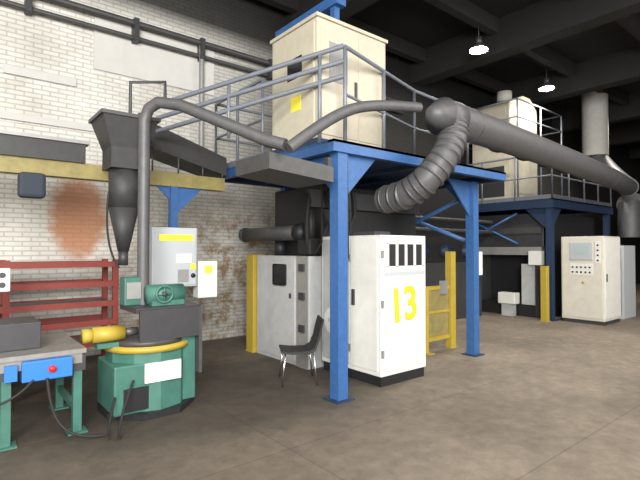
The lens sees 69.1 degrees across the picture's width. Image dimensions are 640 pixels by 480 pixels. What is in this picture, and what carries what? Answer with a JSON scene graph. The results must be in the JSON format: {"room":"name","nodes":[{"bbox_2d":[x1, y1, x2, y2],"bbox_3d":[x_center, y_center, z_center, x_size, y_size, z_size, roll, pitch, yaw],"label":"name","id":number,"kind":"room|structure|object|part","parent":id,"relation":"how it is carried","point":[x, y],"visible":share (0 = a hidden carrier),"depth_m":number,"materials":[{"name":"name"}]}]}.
{"room":"factory floor","nodes":[
{"label":"factory floor","id":0,"kind":"room"},
{"bbox_2d":[0,283,639,479],"bbox_3d":[13.926,1.988,11.366,48.000,0.200,16.200,1,-2,-39],"label":"floor","id":1,"kind":"structure","parent":0,"point":[552,400],"depth_m":4.42,"materials":[{"name":"concrete"}]},
{"bbox_2d":[0,316,103,451],"bbox_3d":[-3.329,1.228,3.706,2.722,1.000,1.212,1,-2,-39],"label":"work table","id":2,"kind":"object","parent":1,"relation":"on","point":[23,348],"visible":1,"depth_m":4.06,"materials":[{"name":"green paint"}]},
{"bbox_3d":[-2.631,1.366,3.889,0.070,0.708,0.070,1,-2,-39],"label":"leg","id":3,"kind":"part","parent":2,"relation":"part of","materials":[{"name":"green paint"}]},
{"bbox_3d":[-2.631,1.725,3.882,0.160,0.014,0.160,1,-2,-39],"label":"leg foot plate","id":4,"kind":"part","parent":2,"relation":"part of","materials":[{"name":"green paint"}]},
{"bbox_2d":[0,316,40,352],"bbox_3d":[-3.047,0.855,4.064,1.000,0.240,0.461,1,-2,-39],"label":"box","id":5,"kind":"object","parent":2,"relation":"on","point":[17,334],"depth_m":4.12,"materials":[{"name":"black metal"}]},
{"bbox_3d":[-3.441,0.989,3.769,2.620,0.040,0.980,1,-2,-39],"label":"table plate","id":6,"kind":"part","parent":2,"relation":"part of","materials":[{"name":"grey metal"}]},
{"bbox_3d":[-2.728,1.745,4.859,0.160,0.014,0.160,1,-2,-39],"label":"leg foot plate","id":7,"kind":"part","parent":2,"relation":"part of","materials":[{"name":"green paint"}]},
{"bbox_3d":[-2.728,1.386,4.866,0.070,0.708,0.070,1,-2,-39],"label":"leg","id":8,"kind":"part","parent":2,"relation":"part of","materials":[{"name":"green paint"}]},
{"bbox_3d":[-2.212,1.732,4.221,0.160,0.014,0.160,1,-2,-39],"label":"leg foot plate","id":9,"kind":"part","parent":2,"relation":"part of","materials":[{"name":"green paint"}]},
{"bbox_3d":[-2.212,1.373,4.229,0.070,0.708,0.070,1,-2,-39],"label":"leg","id":10,"kind":"part","parent":2,"relation":"part of","materials":[{"name":"green paint"}]},
{"bbox_2d":[0,259,118,355],"bbox_3d":[-4.096,1.006,5.555,3.050,1.520,0.604,1,-2,-39],"label":"storage rack","id":11,"kind":"object","parent":1,"relation":"on","point":[7,307],"visible":0.59,"depth_m":6.07,"materials":[{"name":"metal"}]},
{"bbox_2d":[0,268,10,291],"bbox_3d":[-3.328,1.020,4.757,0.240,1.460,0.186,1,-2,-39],"label":"box","id":12,"kind":"object","parent":11,"relation":"attached to","point":[4,272],"visible":1,"depth_m":4.75,"materials":[{"name":"white paint"}]},
{"bbox_3d":[-4.282,0.314,5.799,3.050,0.075,0.012,1,-2,-39],"label":"rail","id":13,"kind":"part","parent":11,"relation":"part of","materials":[{"name":"red metal"}]},
{"bbox_3d":[-4.282,0.574,5.794,3.050,0.075,0.012,1,-2,-39],"label":"rail","id":14,"kind":"part","parent":11,"relation":"part of","materials":[{"name":"red metal"}]},
{"bbox_3d":[-4.282,0.834,5.788,3.050,0.075,0.012,1,-2,-39],"label":"rail","id":15,"kind":"part","parent":11,"relation":"part of","materials":[{"name":"red metal"}]},
{"bbox_3d":[-3.910,0.304,5.339,3.050,0.075,0.012,1,-2,-39],"label":"rail","id":16,"kind":"part","parent":11,"relation":"part of","materials":[{"name":"red metal"}]},
{"bbox_3d":[-3.910,0.824,5.329,3.050,0.075,0.012,1,-2,-39],"label":"rail","id":17,"kind":"part","parent":11,"relation":"part of","materials":[{"name":"red metal"}]},
{"bbox_3d":[-3.910,0.564,5.334,3.050,0.075,0.012,1,-2,-39],"label":"rail","id":18,"kind":"part","parent":11,"relation":"part of","materials":[{"name":"red metal"}]},
{"bbox_3d":[-4.282,1.084,5.783,3.050,0.075,0.012,1,-2,-39],"label":"rail","id":19,"kind":"part","parent":11,"relation":"part of","materials":[{"name":"red metal"}]},
{"bbox_3d":[-3.910,1.074,5.323,3.050,0.075,0.012,1,-2,-39],"label":"rail","id":20,"kind":"part","parent":11,"relation":"part of","materials":[{"name":"red metal"}]},
{"bbox_3d":[-3.910,1.344,5.318,3.050,0.075,0.012,1,-2,-39],"label":"rail","id":21,"kind":"part","parent":11,"relation":"part of","materials":[{"name":"red metal"}]},
{"bbox_2d":[0,112,226,227],"bbox_3d":[-4.669,0.041,4.320,8.180,3.400,0.770,1,-2,-39],"label":"beam","id":22,"kind":"structure","parent":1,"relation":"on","point":[34,158],"depth_m":5.63,"materials":[{"name":"metal"}]},
{"bbox_3d":[-1.991,0.532,6.279,0.100,2.500,0.100,1,-2,-39],"label":"support post","id":23,"kind":"part","parent":22,"relation":"part of","materials":[{"name":"blue metal"}]},
{"bbox_2d":[149,227,216,297],"bbox_3d":[-1.785,0.811,6.034,0.880,1.930,0.310,1,-2,-39],"label":"control box","id":24,"kind":"object","parent":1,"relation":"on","point":[172,251],"visible":0.73,"depth_m":5.88,"materials":[{"name":"grey metal"}]},
{"bbox_3d":[-1.821,0.218,5.852,0.540,0.710,0.017,1,-2,-39],"label":"enclosure door","id":25,"kind":"part","parent":24,"relation":"part of","materials":[{"name":"grey metal"}]},
{"bbox_2d":[81,97,287,439],"bbox_3d":[-1.475,0.100,4.560,2.022,3.291,1.276,-1,-1,35],"label":"machine","id":26,"kind":"object","parent":1,"relation":"on","point":[147,372],"visible":1,"depth_m":4.71,"materials":[{"name":"green metal"}]},
{"bbox_3d":[-2.101,0.930,4.607,0.292,0.155,0.155,1,-2,-39],"label":"yellow motor","id":27,"kind":"part","parent":26,"relation":"part of","materials":[{"name":"paint"}]},
{"bbox_2d":[115,333,181,347],"bbox_3d":[-1.838,1.040,4.950,0.757,0.052,0.757,1,-2,-39],"label":"mixing bowl","id":28,"kind":"object","parent":26,"relation":"on","point":[133,341],"depth_m":4.65,"materials":[{"name":"grey metal"}]},
{"bbox_3d":[-1.720,0.715,5.009,0.679,0.052,0.550,1,-2,-39],"label":"mixer head plate","id":29,"kind":"part","parent":26,"relation":"part of","materials":[{"name":"grey metal"}]},
{"bbox_3d":[-1.570,1.309,4.655,0.361,0.189,0.030,1,-2,-39],"label":"name plate","id":30,"kind":"part","parent":26,"relation":"part of","materials":[{"name":"white paint"}]},
{"bbox_3d":[-1.667,0.576,4.988,0.387,0.206,0.206,1,-2,-39],"label":"gear motor","id":31,"kind":"part","parent":26,"relation":"part of","materials":[{"name":"green paint"}]},
{"bbox_2d":[245,254,263,352],"bbox_3d":[-1.060,1.024,7.614,0.231,1.572,0.231,1,-2,-39],"label":"post","id":32,"kind":"object","parent":1,"relation":"on","point":[251,309],"visible":0.64,"depth_m":7.51,"materials":[{"name":"metal"}]},
{"bbox_2d":[279,315,323,386],"bbox_3d":[-0.239,1.378,5.852,0.529,0.792,0.450,0,-1,-9],"label":"chair","id":33,"kind":"object","parent":1,"relation":"on","point":[310,347],"visible":1,"depth_m":5.77,"materials":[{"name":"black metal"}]},
{"bbox_3d":[-0.500,1.577,6.013,0.022,0.401,0.022,6,1,-9],"label":"leg","id":34,"kind":"part","parent":33,"relation":"part of","materials":[{"name":"silver metal"}]},
{"bbox_3d":[-0.437,1.569,5.611,0.022,0.401,0.022,6,-5,-9],"label":"leg","id":35,"kind":"part","parent":33,"relation":"part of","materials":[{"name":"silver metal"}]},
{"bbox_3d":[-0.120,1.578,6.073,0.022,0.401,0.022,-6,3,-9],"label":"leg","id":36,"kind":"part","parent":33,"relation":"part of","materials":[{"name":"silver metal"}]},
{"bbox_3d":[-0.057,1.570,5.671,0.022,0.401,0.022,-6,-3,-9],"label":"leg","id":37,"kind":"part","parent":33,"relation":"part of","materials":[{"name":"silver metal"}]},
{"bbox_2d":[239,184,419,369],"bbox_3d":[0.294,0.512,7.723,2.572,2.600,2.312,1,-2,-39],"label":"machine","id":38,"kind":"object","parent":1,"relation":"on","point":[289,281],"visible":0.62,"depth_m":6.93,"materials":[{"name":"white paint"}]},
{"bbox_3d":[-0.652,1.007,7.012,0.024,1.460,0.950,1,-2,-39],"label":"service door","id":39,"kind":"part","parent":38,"relation":"part of","materials":[{"name":"white paint"}]},
{"bbox_2d":[156,43,505,404],"bbox_3d":[0.138,-0.184,6.872,4.703,3.956,2.992,1,-2,-39],"label":"platform","id":40,"kind":"object","parent":1,"relation":"on","point":[356,165],"visible":0.72,"depth_m":5.52,"materials":[{"name":"blue paint"}]},
{"bbox_2d":[88,81,166,267],"bbox_3d":[-2.252,-0.795,5.470,0.762,2.233,0.670,1,-2,-39],"label":"hopper","id":41,"kind":"object","parent":40,"relation":"attached to","point":[116,132],"visible":0.96,"depth_m":5.26,"materials":[{"name":"metal"}]},
{"bbox_3d":[-2.278,0.208,5.384,0.110,0.170,0.110,1,-2,-39],"label":"outlet spout","id":42,"kind":"part","parent":41,"relation":"part of","materials":[{"name":"grey metal"}]},
{"bbox_3d":[-1.628,-1.588,7.273,0.044,1.080,0.044,1,-2,-39],"label":"handrail post","id":43,"kind":"part","parent":40,"relation":"part of","materials":[{"name":"grey metal"}]},
{"bbox_3d":[-1.105,-1.553,5.625,0.044,0.640,0.044,1,-2,-39],"label":"stair rail post","id":44,"kind":"part","parent":40,"relation":"part of","materials":[{"name":"grey metal"}]},
{"bbox_3d":[-1.197,-1.599,6.741,0.044,1.080,0.044,1,-2,-39],"label":"handrail post","id":45,"kind":"part","parent":40,"relation":"part of","materials":[{"name":"grey metal"}]},
{"bbox_3d":[-1.197,-1.599,6.741,0.036,0.034,1.370,1,-2,-39],"label":"handrail knee rail","id":46,"kind":"part","parent":40,"relation":"part of","materials":[{"name":"grey metal"}]},
{"bbox_3d":[-1.197,-2.139,6.752,0.048,0.046,1.370,1,-2,-39],"label":"handrail rail","id":47,"kind":"part","parent":40,"relation":"part of","materials":[{"name":"grey metal"}]},
{"bbox_3d":[-0.288,-2.105,8.370,3.450,0.046,0.048,1,-2,-39],"label":"handrail rail","id":48,"kind":"part","parent":40,"relation":"part of","materials":[{"name":"grey metal"}]},
{"bbox_3d":[-0.288,-1.565,8.359,3.450,0.034,0.036,1,-2,-39],"label":"handrail knee rail","id":49,"kind":"part","parent":40,"relation":"part of","materials":[{"name":"grey metal"}]},
{"bbox_3d":[-0.908,-1.609,5.566,1.397,0.482,2.091,1,-2,-39],"label":"stair rail","id":50,"kind":"part","parent":40,"relation":"part of","materials":[{"name":"grey metal"}]},
{"bbox_3d":[-0.908,-1.779,5.569,1.397,0.482,2.091,1,-2,-39],"label":"stair rail","id":51,"kind":"part","parent":40,"relation":"part of","materials":[{"name":"grey metal"}]},
{"bbox_3d":[-0.908,-1.949,5.573,1.397,0.482,2.091,1,-2,-39],"label":"stair rail","id":52,"kind":"part","parent":40,"relation":"part of","materials":[{"name":"grey metal"}]},
{"bbox_3d":[-0.766,-1.610,6.209,0.044,1.080,0.044,1,-2,-39],"label":"handrail post","id":53,"kind":"part","parent":40,"relation":"part of","materials":[{"name":"grey metal"}]},
{"bbox_3d":[-0.004,-1.595,5.268,0.044,1.010,0.044,1,-2,-39],"label":"stair rail post","id":54,"kind":"part","parent":40,"relation":"part of","materials":[{"name":"grey metal"}]},
{"bbox_2d":[270,0,387,153],"bbox_3d":[0.038,-1.993,6.186,1.210,1.840,1.300,1,-2,-39],"label":"tall cabinet","id":55,"kind":"object","parent":40,"relation":"on","point":[320,27],"visible":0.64,"depth_m":5.68,"materials":[{"name":"beige metal"}]},
{"bbox_3d":[-0.331,-1.878,5.724,0.022,1.310,0.850,1,-2,-39],"label":"door","id":56,"kind":"part","parent":55,"relation":"part of","materials":[{"name":"beige paint"}]},
{"bbox_3d":[0.179,-2.715,5.621,0.080,0.180,0.080,1,-2,-39],"label":"lifting frame post","id":57,"kind":"part","parent":55,"relation":"part of","materials":[{"name":"blue metal"}]},
{"bbox_3d":[0.230,-1.881,5.566,0.592,1.310,0.022,1,-2,-39],"label":"door","id":58,"kind":"part","parent":55,"relation":"part of","materials":[{"name":"beige paint"}]},
{"bbox_3d":[0.441,-1.833,5.711,0.034,0.200,0.020,1,-2,-39],"label":"door handle","id":59,"kind":"part","parent":55,"relation":"part of","materials":[{"name":"black metal"}]},
{"bbox_3d":[0.655,-1.874,5.910,0.454,1.310,0.022,1,-2,-39],"label":"door","id":60,"kind":"part","parent":55,"relation":"part of","materials":[{"name":"beige paint"}]},
{"bbox_3d":[0.208,1.751,5.126,0.252,0.014,0.252,1,-2,-39],"label":"column plate","id":61,"kind":"part","parent":40,"relation":"part of","materials":[{"name":"blue metal"}]},
{"bbox_3d":[0.280,-1.631,5.203,0.044,1.080,0.044,1,-2,-39],"label":"handrail post","id":62,"kind":"part","parent":40,"relation":"part of","materials":[{"name":"grey metal"}]},
{"bbox_3d":[0.600,-1.033,7.252,3.530,0.030,2.920,1,-2,-39],"label":"deck plate","id":63,"kind":"part","parent":40,"relation":"part of","materials":[{"name":"blue metal"}]},
{"bbox_3d":[0.815,-2.156,5.944,1.762,0.046,0.506,1,-2,-39],"label":"handrail rail","id":64,"kind":"part","parent":40,"relation":"part of","materials":[{"name":"grey metal"}]},
{"bbox_3d":[0.815,-1.616,5.933,1.759,0.034,0.495,1,-2,-39],"label":"handrail knee rail","id":65,"kind":"part","parent":40,"relation":"part of","materials":[{"name":"grey metal"}]},
{"bbox_3d":[0.815,-1.616,5.933,0.044,1.080,0.044,1,-2,-39],"label":"handrail post","id":66,"kind":"part","parent":40,"relation":"part of","materials":[{"name":"grey metal"}]},
{"bbox_3d":[1.351,-1.601,6.662,0.044,1.080,0.044,1,-2,-39],"label":"handrail post","id":67,"kind":"part","parent":40,"relation":"part of","materials":[{"name":"grey metal"}]},
{"bbox_3d":[1.896,-2.130,7.192,1.504,0.046,0.168,1,-2,-39],"label":"handrail rail","id":68,"kind":"part","parent":40,"relation":"part of","materials":[{"name":"grey metal"}]},
{"bbox_3d":[1.896,-1.590,7.180,1.503,0.034,0.156,1,-2,-39],"label":"handrail knee rail","id":69,"kind":"part","parent":40,"relation":"part of","materials":[{"name":"grey metal"}]},
{"bbox_3d":[2.441,-1.579,7.699,0.044,1.080,0.044,1,-2,-39],"label":"handrail post","id":70,"kind":"part","parent":40,"relation":"part of","materials":[{"name":"grey metal"}]},
{"bbox_3d":[2.408,1.797,7.319,0.252,0.014,0.252,1,-2,-39],"label":"column plate","id":71,"kind":"part","parent":40,"relation":"part of","materials":[{"name":"blue metal"}]},
{"bbox_2d":[322,231,425,386],"bbox_3d":[0.701,0.836,6.249,0.885,1.890,1.144,1,-2,-39],"label":"tall cabinet","id":72,"kind":"object","parent":1,"relation":"on","point":[387,304],"visible":0.91,"depth_m":5.81,"materials":[{"name":"white metal"}]},
{"bbox_3d":[0.422,0.724,5.912,0.025,0.200,0.040,1,-2,-39],"label":"door handle","id":73,"kind":"part","parent":72,"relation":"part of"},
{"bbox_3d":[0.549,0.786,5.789,0.022,1.610,0.470,1,-2,-39],"label":"door","id":74,"kind":"part","parent":72,"relation":"part of","materials":[{"name":"white paint"}]},
{"bbox_3d":[1.060,0.787,5.834,0.790,1.610,0.022,1,-2,-39],"label":"door","id":75,"kind":"part","parent":72,"relation":"part of","materials":[{"name":"white paint"}]},
{"bbox_3d":[1.075,0.037,5.848,0.710,0.030,0.024,1,-2,-39],"label":"louvre frame","id":76,"kind":"part","parent":72,"relation":"part of","materials":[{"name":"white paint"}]},
{"bbox_3d":[1.075,0.337,5.842,0.710,0.030,0.024,1,-2,-39],"label":"louvre frame","id":77,"kind":"part","parent":72,"relation":"part of","materials":[{"name":"white paint"}]},
{"bbox_2d":[425,252,455,354],"bbox_3d":[1.937,1.000,7.623,0.810,1.620,0.240,1,-2,-39],"label":"fence","id":78,"kind":"object","parent":1,"relation":"on","point":[440,300],"visible":0.85,"depth_m":7.68,"materials":[{"name":"metal"}]},
{"bbox_3d":[1.681,1.280,7.409,0.070,1.050,0.080,1,-2,-39],"label":"fence post","id":79,"kind":"part","parent":78,"relation":"part of","materials":[{"name":"yellow metal"}]},
{"bbox_3d":[2.201,1.004,7.837,0.130,1.620,0.120,1,-2,-39],"label":"fence post","id":80,"kind":"part","parent":78,"relation":"part of","materials":[{"name":"yellow metal"}]},
{"bbox_2d":[416,188,492,318],"bbox_3d":[2.331,0.079,10.947,4.300,3.600,1.420,1,-2,-39],"label":"machine","id":81,"kind":"object","parent":1,"relation":"on","point":[452,219],"visible":0.27,"depth_m":10.88,"materials":[{"name":"black metal"}]},
{"bbox_3d":[2.177,0.250,10.497,0.312,0.320,0.520,1,-2,-39],"label":"pump motor","id":82,"kind":"part","parent":81,"relation":"part of","materials":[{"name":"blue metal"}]},
{"bbox_3d":[2.838,0.261,11.032,0.312,0.320,0.520,1,-2,-39],"label":"pump motor","id":83,"kind":"part","parent":81,"relation":"part of","materials":[{"name":"blue metal"}]},
{"bbox_3d":[2.300,1.206,11.040,3.600,1.350,1.200,1,-2,-39],"label":"oil tank","id":84,"kind":"part","parent":81,"relation":"part of","materials":[{"name":"metal"}]},
{"bbox_3d":[3.498,0.272,11.567,0.312,0.320,0.520,1,-2,-39],"label":"pump motor","id":85,"kind":"part","parent":81,"relation":"part of","materials":[{"name":"blue metal"}]},
{"bbox_2d":[479,213,593,317],"bbox_3d":[5.743,0.610,12.871,3.260,2.620,2.233,1,-2,-39],"label":"machine","id":86,"kind":"object","parent":1,"relation":"on","point":[513,255],"visible":0.65,"depth_m":11.80,"materials":[{"name":"black metal"}]},
{"bbox_3d":[4.753,1.746,11.703,0.160,0.300,0.300,1,-2,-39],"label":"carrier leg","id":87,"kind":"part","parent":86,"relation":"part of","materials":[{"name":"white paint"}]},
{"bbox_3d":[5.130,1.090,11.449,0.030,1.000,0.330,1,-2,-39],"label":"guard panel","id":88,"kind":"part","parent":86,"relation":"part of","materials":[{"name":"white paint"}]},
{"bbox_2d":[469,98,612,320],"bbox_3d":[5.928,-0.813,12.991,3.672,5.469,2.800,1,-2,-39],"label":"platform","id":89,"kind":"object","parent":1,"relation":"on","point":[545,209],"visible":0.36,"depth_m":11.58,"materials":[{"name":"metal"}]},
{"bbox_3d":[4.264,-1.484,12.232,0.044,1.080,0.044,1,-2,-39],"label":"handrail post","id":90,"kind":"part","parent":89,"relation":"part of","materials":[{"name":"grey metal"}]},
{"bbox_3d":[4.548,-2.031,11.892,0.048,0.046,2.710,1,-2,-39],"label":"handrail rail","id":91,"kind":"part","parent":89,"relation":"part of","materials":[{"name":"grey metal"}]},
{"bbox_2d":[472,90,537,200],"bbox_3d":[5.162,-2.531,12.978,1.512,3.200,1.112,1,-2,-39],"label":"collector","id":92,"kind":"object","parent":89,"relation":"on","point":[527,187],"visible":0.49,"depth_m":12.50,"materials":[{"name":"beige paint"}]},
{"bbox_3d":[4.579,-2.815,12.520,0.022,1.350,0.900,1,-2,-39],"label":"access door","id":93,"kind":"part","parent":92,"relation":"part of","materials":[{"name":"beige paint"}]},
{"bbox_3d":[5.510,-1.840,12.544,0.900,1.200,0.022,1,-2,-39],"label":"inspection door","id":94,"kind":"part","parent":92,"relation":"part of","materials":[{"name":"beige paint"}]},
{"bbox_3d":[4.548,-1.492,11.881,0.036,0.034,2.710,1,-2,-39],"label":"handrail knee rail","id":95,"kind":"part","parent":89,"relation":"part of","materials":[{"name":"grey metal"}]},
{"bbox_3d":[4.832,-1.499,11.530,0.044,1.080,0.044,1,-2,-39],"label":"handrail post","id":96,"kind":"part","parent":89,"relation":"part of","materials":[{"name":"grey metal"}]},
{"bbox_3d":[4.952,-2.256,11.652,0.044,2.600,0.044,1,-2,-39],"label":"guard frame post","id":97,"kind":"part","parent":89,"relation":"part of","materials":[{"name":"grey metal"}]},
{"bbox_3d":[5.369,-3.526,13.110,2.478,0.038,1.728,1,-2,-39],"label":"guard frame rail","id":98,"kind":"part","parent":89,"relation":"part of","materials":[{"name":"grey metal"}]},
{"bbox_3d":[5.369,-3.076,13.101,2.478,0.038,1.728,1,-2,-39],"label":"guard frame rail","id":99,"kind":"part","parent":89,"relation":"part of","materials":[{"name":"grey metal"}]},
{"bbox_3d":[5.904,-2.240,12.423,0.044,2.600,0.044,1,-2,-39],"label":"guard frame post","id":100,"kind":"part","parent":89,"relation":"part of","materials":[{"name":"grey metal"}]},
{"bbox_3d":[5.932,-0.913,12.996,3.650,0.030,2.800,1,-2,-39],"label":"deck plate","id":101,"kind":"part","parent":89,"relation":"part of","materials":[{"name":"grey metal"}]},
{"bbox_3d":[5.401,-1.514,10.828,0.044,1.080,0.044,1,-2,-39],"label":"handrail post","id":102,"kind":"part","parent":89,"relation":"part of","materials":[{"name":"grey metal"}]},
{"bbox_3d":[6.856,-2.224,13.193,0.044,2.600,0.044,1,-2,-39],"label":"guard frame post","id":103,"kind":"part","parent":89,"relation":"part of","materials":[{"name":"grey metal"}]},
{"bbox_3d":[6.094,-1.502,11.390,0.044,1.080,0.044,1,-2,-39],"label":"handrail post","id":104,"kind":"part","parent":89,"relation":"part of","materials":[{"name":"grey metal"}]},
{"bbox_3d":[6.788,-1.490,11.951,3.570,0.034,0.036,1,-2,-39],"label":"handrail knee rail","id":105,"kind":"part","parent":89,"relation":"part of","materials":[{"name":"grey metal"}]},
{"bbox_3d":[6.788,-1.490,11.951,0.044,1.080,0.044,1,-2,-39],"label":"handrail post","id":106,"kind":"part","parent":89,"relation":"part of","materials":[{"name":"grey metal"}]},
{"bbox_3d":[7.481,-1.478,12.513,0.044,1.080,0.044,1,-2,-39],"label":"handrail post","id":107,"kind":"part","parent":89,"relation":"part of","materials":[{"name":"grey metal"}]},
{"bbox_3d":[8.175,-1.466,13.074,0.044,1.080,0.044,1,-2,-39],"label":"handrail post","id":108,"kind":"part","parent":89,"relation":"part of","materials":[{"name":"grey metal"}]},
{"bbox_2d":[540,266,549,321],"bbox_3d":[5.199,1.239,10.749,0.168,1.272,0.168,1,-2,-39],"label":"post","id":109,"kind":"object","parent":1,"relation":"on","point":[544,270],"visible":1,"depth_m":10.70,"materials":[{"name":"metal"}]},
{"bbox_2d":[561,236,620,325],"bbox_3d":[6.248,0.899,10.711,0.986,1.950,0.930,1,-2,-39],"label":"tall cabinet","id":110,"kind":"object","parent":1,"relation":"on","point":[591,275],"visible":1,"depth_m":10.38,"materials":[{"name":"beige metal"}]},
{"bbox_3d":[5.883,0.844,10.436,0.022,1.770,0.840,1,-2,-39],"label":"operator door","id":111,"kind":"part","parent":110,"relation":"part of","materials":[{"name":"beige paint"}]},
{"bbox_3d":[6.537,0.843,10.385,0.890,1.770,0.022,1,-2,-39],"label":"aisle door","id":112,"kind":"part","parent":110,"relation":"part of","materials":[{"name":"white paint"}]},
{"bbox_2d":[620,246,635,318],"bbox_3d":[7.283,1.017,11.541,0.830,1.750,0.700,1,-2,-39],"label":"tall cabinet","id":113,"kind":"object","parent":1,"relation":"on","point":[627,253],"visible":0.45,"depth_m":11.20,"materials":[{"name":"grey metal"}]},
{"bbox_3d":[6.983,0.987,11.299,0.022,1.600,0.620,1,-2,-39],"label":"door","id":114,"kind":"part","parent":113,"relation":"part of","materials":[{"name":"grey metal"}]},
{"bbox_2d":[0,0,639,355],"bbox_3d":[8.938,-1.357,17.597,48.000,6.750,0.350,1,-2,-39],"label":"wall","id":115,"kind":"structure","parent":0,"point":[50,67],"depth_m":7.83,"materials":[{"name":"white brick"}]},
{"bbox_2d":[0,111,93,131],"bbox_3d":[-6.044,-1.790,5.278,9.200,0.100,0.050,1,-2,-39],"label":"trim","id":116,"kind":"structure","parent":115,"relation":"attached to","point":[3,114],"depth_m":6.86,"materials":[{"name":"paint"}]},
{"bbox_3d":[-2.767,-3.109,7.973,2.050,0.850,0.030,1,-2,-39],"label":"plaster panel","id":117,"kind":"part","parent":115,"relation":"part of","materials":[{"name":"white paint"}]},
{"bbox_2d":[0,0,403,146],"bbox_3d":[-3.527,-2.510,7.190,14.500,2.220,0.170,1,-2,-39],"label":"pipe","id":118,"kind":"object","parent":115,"relation":"attached to","point":[135,23],"visible":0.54,"depth_m":7.79,"materials":[{"name":"grey metal"}]},
{"bbox_2d":[351,0,639,126],"bbox_3d":[13.926,-4.985,11.512,48.000,0.250,16.200,1,-2,-39],"label":"ceiling","id":119,"kind":"structure","parent":0,"point":[420,23],"depth_m":11.02,"materials":[{"name":"black concrete"}]},
{"bbox_2d":[285,0,378,25],"bbox_3d":[4.422,-4.650,3.615,0.400,0.750,15.900,1,-2,-39],"label":"roof beam","id":120,"kind":"structure","parent":119,"relation":"attached to","point":[352,7],"depth_m":8.67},
{"bbox_2d":[236,91,639,237],"bbox_3d":[7.865,-2.447,12.836,23.682,4.730,2.103,1,-2,-43],"label":"ventilation duct","id":121,"kind":"object","parent":119,"relation":"hanging from","point":[456,124],"visible":1,"depth_m":5.75,"materials":[{"name":"grey metal"}]},
{"bbox_2d":[236,151,333,187],"bbox_3d":[-0.372,-0.718,4.894,0.800,0.220,0.650,1,-2,-39],"label":"hood","id":122,"kind":"object","parent":121,"relation":"attached to","point":[268,167],"depth_m":4.71,"materials":[{"name":"grey metal"}]},
{"bbox_2d":[258,0,639,148],"bbox_3d":[9.269,-4.575,17.256,48.000,0.330,0.180,1,-2,-39],"label":"beam","id":123,"kind":"structure","parent":119,"relation":"attached to","point":[398,46],"depth_m":11.54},
{"bbox_2d":[411,0,639,86],"bbox_3d":[7.531,-4.598,6.132,0.400,0.750,15.900,1,-2,-39],"label":"roof beam","id":124,"kind":"structure","parent":119,"relation":"attached to","point":[543,22],"depth_m":9.88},
{"bbox_2d":[424,0,628,105],"bbox_3d":[10.527,-4.607,15.702,48.000,0.330,0.180,1,-2,-39],"label":"beam","id":125,"kind":"structure","parent":119,"relation":"attached to","point":[466,11],"depth_m":10.23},
{"bbox_2d":[469,26,488,53],"bbox_3d":[3.378,-4.303,9.905,0.400,0.542,0.400,1,-2,-39],"label":"pendant lamp","id":126,"kind":"object","parent":125,"relation":"hanging from","point":[478,47],"visible":1,"depth_m":9.84,"materials":[{"name":"grey metal"}]},
{"bbox_2d":[538,68,554,90],"bbox_3d":[5.972,-4.253,12.262,0.400,0.542,0.400,1,-2,-39],"label":"pendant lamp","id":127,"kind":"object","parent":125,"relation":"hanging from","point":[546,86],"visible":1,"depth_m":12.20,"materials":[{"name":"grey metal"}]},
{"bbox_2d":[493,46,639,104],"bbox_3d":[10.639,-4.545,8.648,0.400,0.750,15.900,1,-2,-39],"label":"roof beam","id":128,"kind":"structure","parent":119,"relation":"attached to","point":[621,67],"depth_m":12.60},
{"bbox_2d":[552,92,639,133],"bbox_3d":[13.748,-4.492,11.165,0.400,0.750,15.900,1,-2,-39],"label":"roof beam","id":129,"kind":"structure","parent":119,"relation":"attached to","point":[617,112],"depth_m":15.71,"materials":[{"name":"black metal"}]},
{"bbox_2d":[609,121,639,146],"bbox_3d":[16.857,-4.439,13.682,0.400,0.750,15.900,1,-2,-39],"label":"roof beam","id":130,"kind":"structure","parent":119,"relation":"attached to","point":[629,133],"depth_m":18.90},
{"bbox_2d":[615,13,639,40],"bbox_3d":[11.786,-4.640,14.148,48.000,0.330,0.180,1,-2,-39],"label":"beam","id":131,"kind":"structure","parent":119,"relation":"attached to","point":[631,23],"depth_m":9.96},
{"bbox_2d":[629,146,639,159],"bbox_3d":[19.965,-4.387,16.199,0.400,0.750,15.900,1,-2,-39],"label":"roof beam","id":132,"kind":"structure","parent":119,"relation":"attached to","point":[634,153],"depth_m":22.12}
]}

